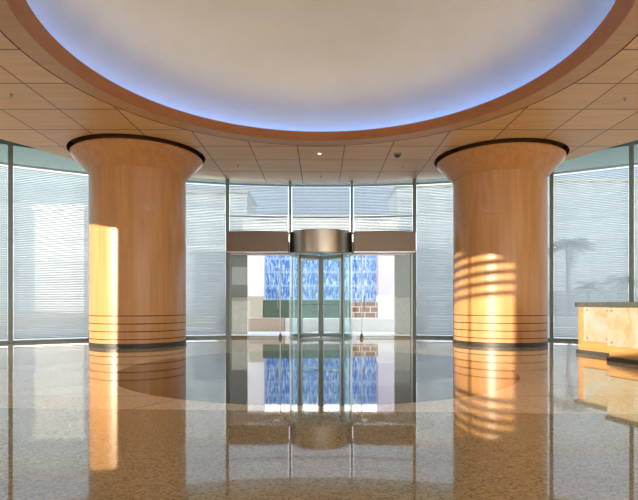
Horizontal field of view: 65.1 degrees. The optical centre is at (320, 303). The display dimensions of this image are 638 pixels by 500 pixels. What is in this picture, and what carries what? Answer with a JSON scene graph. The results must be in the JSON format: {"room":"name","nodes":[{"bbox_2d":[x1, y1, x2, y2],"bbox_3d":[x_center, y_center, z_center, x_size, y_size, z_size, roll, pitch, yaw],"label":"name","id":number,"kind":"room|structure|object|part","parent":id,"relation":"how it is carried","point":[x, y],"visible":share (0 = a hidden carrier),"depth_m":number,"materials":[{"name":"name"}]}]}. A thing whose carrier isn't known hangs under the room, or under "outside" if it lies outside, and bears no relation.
{"room":"lobby","nodes":[
{"label":"lobby","id":0,"kind":"room"},
{"bbox_2d":[226,181,290,337],"bbox_3d":[-1.952,-2.390,15.788,2.015,6.900,0.606,0,0,0],"label":"door frame","id":1,"kind":"structure","parent":0,"point":[236,241],"depth_m":15.50,"materials":[{"name":"brown metal"}]},
{"bbox_2d":[247,254,285,337],"bbox_3d":[-1.950,-0.268,15.614,1.680,2.655,0.143,0,0,0],"label":"door","id":2,"kind":"structure","parent":1,"relation":"attached to","point":[280,334],"depth_m":15.58,"materials":[{"name":"metal"}]},
{"bbox_3d":[-1.950,1.023,15.660,1.680,0.050,0.040,0,0,0],"label":"rail","id":3,"kind":"part","parent":2,"relation":"part of","materials":[{"name":"metal"}]},
{"bbox_3d":[-1.972,-4.040,15.879,1.939,3.600,0.395,0,0,0],"label":"window","id":4,"kind":"structure","parent":1,"relation":"on","visible":0},
{"bbox_2d":[230,183,287,230],"bbox_3d":[-1.958,-3.040,15.805,1.830,1.500,0.061,0,0,-7],"label":"blind","id":5,"kind":"object","parent":4,"relation":"attached to","point":[280,222],"visible":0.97,"depth_m":15.80,"materials":[{"name":"white paint"}]},
{"bbox_3d":[-1.958,-3.765,15.805,1.830,0.050,0.060,0,0,-7],"label":"head rail","id":6,"kind":"part","parent":5,"relation":"part of","materials":[{"name":"white metal"}]},
{"bbox_2d":[0,337,637,499],"bbox_3d":[0.000,1.160,5.090,23.100,0.200,22.180,0,0,0],"label":"floor","id":7,"kind":"structure","parent":0,"point":[307,418],"depth_m":4.47,"materials":[{"name":"stone"}]},
{"bbox_2d":[8,141,12,342],"bbox_3d":[-8.406,-2.390,13.535,0.116,6.900,0.200,0,0,-33],"label":"trim","id":8,"kind":"structure","parent":7,"relation":"on","point":[10,144],"depth_m":13.45,"materials":[{"name":"paint"}]},
{"bbox_2d":[13,201,87,342],"bbox_3d":[-7.560,-2.390,14.045,1.945,6.900,0.180,0,0,-29],"label":"window","id":9,"kind":"structure","parent":7,"relation":"on","point":[71,339],"depth_m":13.96,"materials":[{"name":"clear glass"}]},
{"bbox_2d":[13,164,87,338],"bbox_3d":[-7.516,-1.420,13.967,1.830,4.740,0.061,0,0,-29],"label":"blind","id":10,"kind":"object","parent":9,"relation":"attached to","point":[77,297],"visible":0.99,"depth_m":13.94,"materials":[{"name":"white paint"}]},
{"bbox_3d":[-7.516,-3.765,13.967,1.830,0.050,0.060,0,0,-29],"label":"head rail","id":11,"kind":"part","parent":10,"relation":"part of","materials":[{"name":"white metal"}]},
{"bbox_3d":[-7.516,0.935,13.967,1.830,0.030,0.040,0,0,-29],"label":"rail","id":12,"kind":"part","parent":10,"relation":"part of","materials":[{"name":"white metal"}]},
{"bbox_3d":[-7.560,1.025,14.045,1.945,0.070,0.180,0,0,-29],"label":"sill","id":13,"kind":"part","parent":9,"relation":"part of","materials":[{"name":"paint"}]},
{"bbox_2d":[88,174,88,340],"bbox_3d":[-6.684,-2.390,14.500,0.116,6.900,0.200,0,0,-26],"label":"trim","id":14,"kind":"structure","parent":7,"relation":"on","point":[88,174],"depth_m":14.39,"materials":[{"name":"paint"}]},
{"bbox_2d":[70,133,202,347],"bbox_3d":[-4.780,-1.565,13.130,3.260,5.250,3.260,0,0,0],"label":"column","id":15,"kind":"structure","parent":7,"relation":"on","point":[137,183],"depth_m":12.07,"materials":[{"name":"brown wood"}]},
{"bbox_2d":[186,215,225,337],"bbox_3d":[-3.907,-2.390,15.518,1.945,6.900,0.180,0,0,-15],"label":"window","id":16,"kind":"structure","parent":7,"relation":"on","point":[210,336],"depth_m":15.57,"materials":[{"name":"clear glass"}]},
{"bbox_2d":[186,181,224,334],"bbox_3d":[-3.884,-1.420,15.431,1.830,4.740,0.060,0,0,-15],"label":"blind","id":17,"kind":"object","parent":16,"relation":"attached to","point":[217,310],"visible":0.73,"depth_m":15.51,"materials":[{"name":"white paint"}]},
{"bbox_3d":[-3.884,-3.765,15.431,1.830,0.050,0.060,0,0,-15],"label":"head rail","id":18,"kind":"part","parent":17,"relation":"part of","materials":[{"name":"white metal"}]},
{"bbox_3d":[-3.884,0.935,15.431,1.830,0.030,0.040,0,0,-15],"label":"rail","id":19,"kind":"part","parent":17,"relation":"part of","materials":[{"name":"white paint"}]},
{"bbox_3d":[-3.907,1.025,15.518,1.945,0.070,0.180,0,0,-15],"label":"sill","id":20,"kind":"part","parent":16,"relation":"part of","materials":[{"name":"paint"}]},
{"bbox_2d":[226,179,228,337],"bbox_3d":[-2.944,-2.390,15.737,0.116,6.900,0.200,0,0,-11],"label":"trim","id":21,"kind":"structure","parent":7,"relation":"on","point":[227,180],"depth_m":15.64,"materials":[{"name":"paint"}]},
{"bbox_2d":[231,336,246,337],"bbox_3d":[-2.555,1.028,15.665,0.510,0.065,0.170,0,0,0],"label":"trim","id":22,"kind":"structure","parent":7,"relation":"on","point":[231,336],"depth_m":15.58,"materials":[{"name":"brown metal"}]},
{"bbox_2d":[289,229,352,338],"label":"door","id":23,"kind":"structure","parent":7,"relation":"on","point":[320,245],"depth_m":15.35,"materials":[{"name":"glass"}]},
{"bbox_3d":[-0.985,-0.256,15.980,0.044,2.608,0.043,0,0,0],"label":"post","id":24,"kind":"part","parent":23,"relation":"part of","materials":[{"name":"silver metal"}]},
{"bbox_3d":[-0.689,-0.256,15.291,0.064,2.608,0.064,0,0,0],"label":"post","id":25,"kind":"part","parent":23,"relation":"part of","materials":[{"name":"metal"}]},
{"bbox_3d":[-0.348,-0.245,16.328,0.885,2.550,0.044,0,0,45],"label":"wing frame","id":26,"kind":"part","parent":23,"relation":"part of","materials":[{"name":"glass"}]},
{"bbox_3d":[-0.348,-0.245,15.632,0.885,2.550,0.044,0,0,-45],"label":"wing frame","id":27,"kind":"part","parent":23,"relation":"part of","materials":[{"name":"metal"}]},
{"bbox_3d":[0.348,-0.245,15.632,0.885,2.550,0.044,0,0,45],"label":"wing frame","id":28,"kind":"part","parent":23,"relation":"part of","materials":[{"name":"metal"}]},
{"bbox_3d":[0.348,-0.245,16.328,0.885,2.550,0.044,0,0,-45],"label":"wing frame","id":29,"kind":"part","parent":23,"relation":"part of","materials":[{"name":"glass"}]},
{"bbox_3d":[0.689,-0.256,15.291,0.064,2.608,0.064,0,0,0],"label":"post","id":30,"kind":"part","parent":23,"relation":"part of","materials":[{"name":"metal"}]},
{"bbox_3d":[0.985,-0.256,15.980,0.044,2.608,0.043,0,0,0],"label":"post","id":31,"kind":"part","parent":23,"relation":"part of","materials":[{"name":"silver metal"}]},
{"bbox_2d":[395,336,410,337],"bbox_3d":[2.555,1.028,15.665,0.510,0.065,0.170,0,0,0],"label":"trim","id":32,"kind":"structure","parent":7,"relation":"on","point":[395,336],"depth_m":15.58,"materials":[{"name":"brown metal"}]},
{"bbox_2d":[413,179,415,337],"bbox_3d":[2.944,-2.390,15.737,0.116,6.900,0.200,0,0,11],"label":"trim","id":33,"kind":"structure","parent":7,"relation":"on","point":[414,180],"depth_m":15.64,"materials":[{"name":"paint"}]},
{"bbox_2d":[351,181,415,337],"bbox_3d":[1.952,-2.390,15.788,2.015,6.900,0.606,0,0,0],"label":"door frame","id":34,"kind":"structure","parent":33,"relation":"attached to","point":[363,241],"depth_m":15.50,"materials":[{"name":"brown metal"}]},
{"bbox_2d":[356,254,394,337],"bbox_3d":[1.950,-0.268,15.614,1.680,2.655,0.143,0,0,0],"label":"door","id":35,"kind":"structure","parent":34,"relation":"attached to","point":[361,334],"depth_m":15.58,"materials":[{"name":"metal"}]},
{"bbox_3d":[1.950,1.023,15.660,1.680,0.050,0.040,0,0,0],"label":"rail","id":36,"kind":"part","parent":35,"relation":"part of","materials":[{"name":"metal"}]},
{"bbox_3d":[1.972,-4.040,15.879,1.939,3.600,0.395,0,0,0],"label":"window","id":37,"kind":"structure","parent":34,"relation":"on","visible":0},
{"bbox_2d":[354,183,411,230],"bbox_3d":[1.958,-3.040,15.805,1.830,1.500,0.061,0,0,7],"label":"blind","id":38,"kind":"object","parent":37,"relation":"attached to","point":[360,217],"visible":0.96,"depth_m":15.80,"materials":[{"name":"white paint"}]},
{"bbox_3d":[1.958,-3.765,15.805,1.830,0.050,0.060,0,0,7],"label":"head rail","id":39,"kind":"part","parent":38,"relation":"part of","materials":[{"name":"white metal"}]},
{"bbox_2d":[416,215,452,337],"bbox_3d":[3.907,-2.390,15.518,1.945,6.900,0.180,0,0,15],"label":"window","id":40,"kind":"structure","parent":7,"relation":"on","point":[417,336],"depth_m":15.58,"materials":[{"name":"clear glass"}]},
{"bbox_3d":[3.907,1.025,15.518,1.945,0.070,0.180,0,0,15],"label":"sill","id":41,"kind":"part","parent":40,"relation":"part of","materials":[{"name":"paint"}]},
{"bbox_2d":[417,181,452,334],"bbox_3d":[3.884,-1.420,15.431,1.830,4.740,0.060,0,0,15],"label":"blind","id":42,"kind":"object","parent":40,"relation":"attached to","point":[424,310],"visible":0.63,"depth_m":15.52,"materials":[{"name":"white paint"}]},
{"bbox_3d":[3.884,-3.765,15.431,1.830,0.050,0.060,0,0,15],"label":"head rail","id":43,"kind":"part","parent":42,"relation":"part of","materials":[{"name":"white metal"}]},
{"bbox_3d":[3.884,0.935,15.431,1.830,0.030,0.040,0,0,15],"label":"rail","id":44,"kind":"part","parent":42,"relation":"part of","materials":[{"name":"white paint"}]},
{"bbox_2d":[437,138,566,346],"bbox_3d":[4.780,-1.565,13.430,3.260,5.250,3.260,0,0,0],"label":"column","id":45,"kind":"structure","parent":7,"relation":"on","point":[500,186],"depth_m":12.38,"materials":[{"name":"brown wood"}]},
{"bbox_2d":[549,171,553,340],"bbox_3d":[6.684,-2.390,14.500,0.116,6.900,0.200,0,0,26],"label":"trim","id":46,"kind":"structure","parent":7,"relation":"on","point":[551,176],"depth_m":14.41,"materials":[{"name":"paint"}]},
{"bbox_2d":[554,201,628,340],"bbox_3d":[7.560,-2.390,14.045,1.945,6.900,0.180,0,0,29],"label":"window","id":47,"kind":"structure","parent":7,"relation":"on","point":[555,339],"depth_m":14.32,"materials":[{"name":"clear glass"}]},
{"bbox_3d":[7.560,1.025,14.045,1.945,0.070,0.180,0,0,29],"label":"sill","id":48,"kind":"part","parent":47,"relation":"part of","materials":[{"name":"paint"}]},
{"bbox_2d":[554,164,628,337],"bbox_3d":[7.516,-1.420,13.967,1.830,4.740,0.060,0,0,29],"label":"blind","id":49,"kind":"object","parent":47,"relation":"attached to","point":[569,297],"visible":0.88,"depth_m":13.99,"materials":[{"name":"white paint"}]},
{"bbox_3d":[7.516,-3.765,13.967,1.830,0.050,0.060,0,0,29],"label":"head rail","id":50,"kind":"part","parent":49,"relation":"part of","materials":[{"name":"white metal"}]},
{"bbox_2d":[575,302,637,364],"bbox_3d":[5.877,0.512,9.353,1.172,1.095,3.300,0,0,0],"label":"reception desk","id":51,"kind":"object","parent":7,"relation":"on","point":[609,330],"visible":1,"depth_m":9.25,"materials":[{"name":"brown wood"}]},
{"bbox_3d":[5.665,0.422,10.253,0.018,0.715,0.712,0,0,-15],"label":"glass panel","id":52,"kind":"part","parent":51,"relation":"part of","materials":[{"name":"beige glass"}]},
{"bbox_3d":[5.437,0.422,8.919,0.018,0.715,0.789,0,0,-15],"label":"glass panel","id":53,"kind":"part","parent":51,"relation":"part of","materials":[{"name":"beige glass"}]},
{"bbox_2d":[629,141,633,301],"bbox_3d":[8.406,-2.390,13.535,0.116,6.900,0.200,0,0,33],"label":"trim","id":54,"kind":"structure","parent":7,"relation":"on","point":[631,144],"depth_m":13.45,"materials":[{"name":"paint"}]},
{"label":"window","id":55,"kind":"structure","parent":7,"relation":"on","visible":0},
{"bbox_2d":[0,162,7,339],"bbox_3d":[-9.163,-1.420,12.900,1.830,4.740,0.061,0,0,-37],"label":"blind","id":56,"kind":"object","parent":55,"relation":"attached to","point":[3,295],"visible":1,"depth_m":13.40,"materials":[{"name":"white paint"}]},
{"bbox_3d":[5.779,-2.390,14.886,1.851,6.900,0.863,0,0,0],"label":"window","id":57,"kind":"structure","parent":7,"relation":"on","visible":0},
{"bbox_2d":[547,177,548,336],"bbox_3d":[5.747,-1.420,14.815,1.830,4.740,0.061,0,0,22],"label":"blind","id":58,"kind":"object","parent":57,"relation":"attached to","point":[548,177],"visible":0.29,"depth_m":14.47,"materials":[{"name":"white paint"}]},
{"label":"window","id":59,"kind":"structure","parent":7,"relation":"on","visible":0},
{"bbox_2d":[634,162,637,301],"bbox_3d":[9.163,-1.420,12.900,1.830,4.740,0.061,0,0,37],"label":"blind","id":60,"kind":"object","parent":59,"relation":"attached to","point":[636,163],"visible":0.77,"depth_m":13.42,"materials":[{"name":"white paint"}]},
{"bbox_2d":[0,30,637,182],"bbox_3d":[0.000,-4.010,5.040,17.400,0.220,22.080,0,0,0],"label":"ceiling","id":61,"kind":"structure","parent":0,"point":[45,112],"depth_m":11.18,"materials":[{"name":"brown wood"}]},
{"bbox_2d":[66,136,204,162],"bbox_3d":[-4.780,-4.055,13.130,3.400,0.290,3.400,0,0,0],"label":"trim","id":62,"kind":"structure","parent":61,"relation":"attached to","point":[78,139],"depth_m":13.03,"materials":[{"name":"paint"}]},
{"bbox_2d":[394,152,400,157],"bbox_3d":[1.980,-3.845,12.957,0.200,0.110,0.200,0,0,0],"label":"dome camera","id":63,"kind":"object","parent":61,"relation":"attached to","point":[397,154],"visible":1,"depth_m":12.89,"materials":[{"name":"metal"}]},
{"bbox_2d":[434,140,569,164],"bbox_3d":[4.780,-4.055,13.430,3.400,0.290,3.400,0,0,0],"label":"trim","id":64,"kind":"structure","parent":61,"relation":"attached to","point":[556,143],"depth_m":13.38,"materials":[{"name":"paint"}]},
{"bbox_2d":[0,139,637,186],"bbox_3d":[0.000,-4.465,14.571,28.513,0.150,8.379,0,0,0],"label":"roof eave","id":65,"kind":"object","parent":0,"point":[22,154],"visible":0.2,"depth_m":15.40},
{"bbox_2d":[26,0,615,131],"bbox_3d":[0.000,-4.820,7.700,8.888,1.500,8.888,0,0,0],"label":"ceiling","id":66,"kind":"structure","parent":0,"point":[291,65],"depth_m":9.82,"materials":[{"name":"paint"}]},
{"bbox_2d":[0,0,637,144],"bbox_3d":[0.000,-3.985,7.700,8.520,0.171,8.520,0,0,0],"label":"trim","id":67,"kind":"structure","parent":66,"relation":"attached to","point":[21,8],"depth_m":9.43,"materials":[{"name":"brown wood"}]},
{"bbox_3d":[0.000,-2.272,16.050,2.000,0.015,0.100,0,0,0],"label":"trim","id":68,"kind":"structure","parent":0,"visible":0},
{"bbox_2d":[291,217,350,217],"bbox_3d":[0.000,-4.040,16.020,1.945,3.600,0.180,0,0,0],"label":"window","id":69,"kind":"structure","parent":68,"relation":"on","point":[291,217],"depth_m":16.04,"materials":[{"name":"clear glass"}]},
{"bbox_2d":[292,185,349,230],"bbox_3d":[0.000,-3.040,15.930,1.830,1.500,0.060,0,0,0],"label":"blind","id":70,"kind":"object","parent":69,"relation":"attached to","point":[294,187],"visible":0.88,"depth_m":15.92,"materials":[{"name":"white paint"}]},
{"bbox_3d":[0.000,-3.765,15.930,1.830,0.050,0.060,0,0,0],"label":"head rail","id":71,"kind":"part","parent":70,"relation":"part of","materials":[{"name":"white metal"}]},
{"label":"outside","id":72,"kind":"structure","parent":0,"visible":0},
{"bbox_3d":[0.000,1.415,76.100,180.000,0.290,127.800,0,0,0],"label":"ground","id":73,"kind":"structure","parent":72,"visible":0},
{"bbox_2d":[0,164,87,311],"bbox_3d":[-24.800,-4.880,41.000,14.600,12.300,6.200,0,0,0],"label":"building","id":74,"kind":"structure","parent":73,"relation":"on","point":[0,164],"depth_m":38.00,"materials":[{"name":"grey metal"}]},
{"bbox_2d":[33,205,87,312],"bbox_3d":[-15.700,-2.330,33.000,3.200,7.200,6.200,0,0,0],"label":"building","id":75,"kind":"structure","parent":73,"relation":"on","point":[42,205],"depth_m":30.00,"materials":[{"name":"white"}]},
{"bbox_2d":[0,313,215,327],"bbox_3d":[-17.600,0.855,25.200,24.800,0.830,0.400,0,0,0],"label":"wall","id":76,"kind":"structure","parent":73,"relation":"on","point":[13,313],"depth_m":25.00,"materials":[{"name":"grey concrete"}]},
{"bbox_2d":[186,190,256,302],"bbox_3d":[-10.000,-4.380,47.000,7.200,11.300,6.200,0,0,0],"label":"building","id":77,"kind":"structure","parent":73,"relation":"on","point":[192,190],"depth_m":44.00,"materials":[{"name":"grey metal"}]},
{"bbox_2d":[241,215,400,241],"bbox_3d":[0.000,-2.380,37.000,10.800,7.300,6.200,0,0,0],"label":"building","id":78,"kind":"structure","parent":73,"relation":"on","point":[263,215],"depth_m":34.00,"materials":[{"name":"white"}]},
{"bbox_2d":[387,184,452,313],"bbox_3d":[11.500,-4.880,49.000,9.200,12.300,6.200,0,0,0],"label":"building","id":79,"kind":"structure","parent":73,"relation":"on","point":[423,184],"depth_m":46.00,"materials":[{"name":"grey metal"}]},
{"bbox_2d":[426,316,577,324],"bbox_3d":[17.600,0.940,25.200,24.800,0.660,0.400,0,0,0],"label":"wall","id":80,"kind":"structure","parent":73,"relation":"on","point":[429,316],"depth_m":25.00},
{"bbox_2d":[548,238,595,312],"bbox_3d":[12.780,-1.058,25.818,2.735,4.668,2.363,0,0,-16],"label":"palm tree","id":81,"kind":"object","parent":73,"relation":"on","point":[562,238],"visible":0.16,"depth_m":25.75,"materials":[{"name":"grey plant"}]},
{"bbox_2d":[571,281,600,295],"bbox_3d":[15.028,-0.010,28.006,2.341,2.582,1.908,0,0,38],"label":"palm tree","id":82,"kind":"object","parent":73,"relation":"on","point":[596,281],"visible":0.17,"depth_m":27.79,"materials":[{"name":"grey plant"}]},
{"bbox_2d":[548,178,637,312],"bbox_3d":[29.000,-5.380,52.000,22.200,13.300,8.200,0,0,0],"label":"building","id":83,"kind":"structure","parent":73,"relation":"on","point":[559,178],"depth_m":48.01,"materials":[{"name":"grey concrete"}]},
{"bbox_2d":[604,277,637,300],"bbox_3d":[17.401,-0.218,28.954,2.459,2.995,2.188,0,0,-15],"label":"palm tree","id":84,"kind":"object","parent":73,"relation":"on","point":[618,277],"visible":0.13,"depth_m":28.95,"materials":[{"name":"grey plant"}]},
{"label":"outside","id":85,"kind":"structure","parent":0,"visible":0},
{"bbox_2d":[0,326,577,340],"bbox_3d":[0.000,1.165,17.552,26.000,0.190,12.895,0,0,0],"label":"terrace","id":86,"kind":"object","parent":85,"point":[250,333],"visible":0.01,"depth_m":18.14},
{"bbox_2d":[232,297,247,333],"bbox_3d":[-2.985,0.415,17.875,0.730,1.310,0.250,0,0,0],"label":"plinth block","id":87,"kind":"object","parent":86,"relation":"on","point":[239,304],"visible":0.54,"depth_m":17.75,"materials":[{"name":"beige stone"}]},
{"bbox_2d":[232,255,247,296],"bbox_3d":[-2.985,-0.990,17.850,0.730,1.500,0.100,0,0,0],"label":"screen panel","id":88,"kind":"object","parent":87,"relation":"on","point":[239,262],"visible":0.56,"depth_m":17.80,"materials":[{"name":"grey metal"}]},
{"bbox_2d":[232,242,409,255],"bbox_3d":[0.000,-1.965,17.800,6.400,0.450,0.400,0,0,0],"label":"beam","id":89,"kind":"structure","parent":88,"relation":"on","point":[248,254],"depth_m":17.61,"materials":[{"name":"grey metal"}]},
{"bbox_2d":[216,296,263,322],"bbox_3d":[-3.420,0.365,21.300,1.960,1.410,0.600,0,0,0],"label":"granite block","id":90,"kind":"object","parent":86,"relation":"on","point":[255,303],"visible":0.22,"depth_m":21.00,"materials":[{"name":"beige stone"}]},
{"bbox_2d":[248,256,265,299],"bbox_3d":[-3.100,-0.885,23.150,1.000,3.910,0.700,0,0,0],"label":"pier","id":91,"kind":"structure","parent":86,"relation":"on","point":[256,264],"depth_m":22.80,"materials":[{"name":"white paint"}]},
{"bbox_2d":[263,300,349,317],"bbox_3d":[-0.610,0.450,21.250,3.620,1.240,0.500,0,0,0],"label":"planter","id":92,"kind":"object","parent":86,"relation":"on","point":[270,310],"visible":0.56,"depth_m":21.00,"materials":[{"name":"green stone"}]},
{"bbox_2d":[266,256,375,301],"bbox_3d":[0.000,-0.740,23.235,5.120,3.600,0.330,0,0,0],"label":"wall","id":93,"kind":"structure","parent":86,"relation":"on","point":[310,268],"depth_m":23.10,"materials":[{"name":"blue glass"}]},
{"bbox_2d":[219,318,422,330],"bbox_3d":[0.000,0.810,19.700,8.000,0.520,0.400,0,0,0],"label":"wall","id":94,"kind":"structure","parent":86,"relation":"on","point":[309,324],"depth_m":19.50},
{"bbox_2d":[350,302,376,317],"bbox_3d":[1.790,0.485,21.250,1.140,1.170,0.500,0,0,0],"label":"brick wall","id":95,"kind":"structure","parent":86,"relation":"on","point":[370,311],"depth_m":21.00,"materials":[{"name":"brown brick"}]},
{"bbox_2d":[376,256,393,295],"bbox_3d":[3.100,-0.885,23.150,1.000,3.910,0.700,0,0,0],"label":"pier","id":96,"kind":"structure","parent":86,"relation":"on","point":[384,264],"depth_m":22.80,"materials":[{"name":"white paint"}]},
{"bbox_2d":[376,296,425,325],"bbox_3d":[3.390,0.365,21.300,2.020,1.410,0.600,0,0,0],"label":"granite block","id":97,"kind":"object","parent":86,"relation":"on","point":[385,304],"visible":0.32,"depth_m":21.00,"materials":[{"name":"white stone"}]},
{"bbox_2d":[394,297,409,333],"bbox_3d":[2.985,0.415,17.875,0.730,1.310,0.250,0,0,0],"label":"plinth block","id":98,"kind":"object","parent":86,"relation":"on","point":[401,304],"visible":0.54,"depth_m":17.75,"materials":[{"name":"beige stone"}]},
{"bbox_2d":[394,255,409,296],"bbox_3d":[2.985,-0.990,17.850,0.730,1.500,0.100,0,0,0],"label":"screen panel","id":99,"kind":"object","parent":98,"relation":"on","point":[401,262],"visible":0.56,"depth_m":17.80,"materials":[{"name":"grey metal"}]}
]}

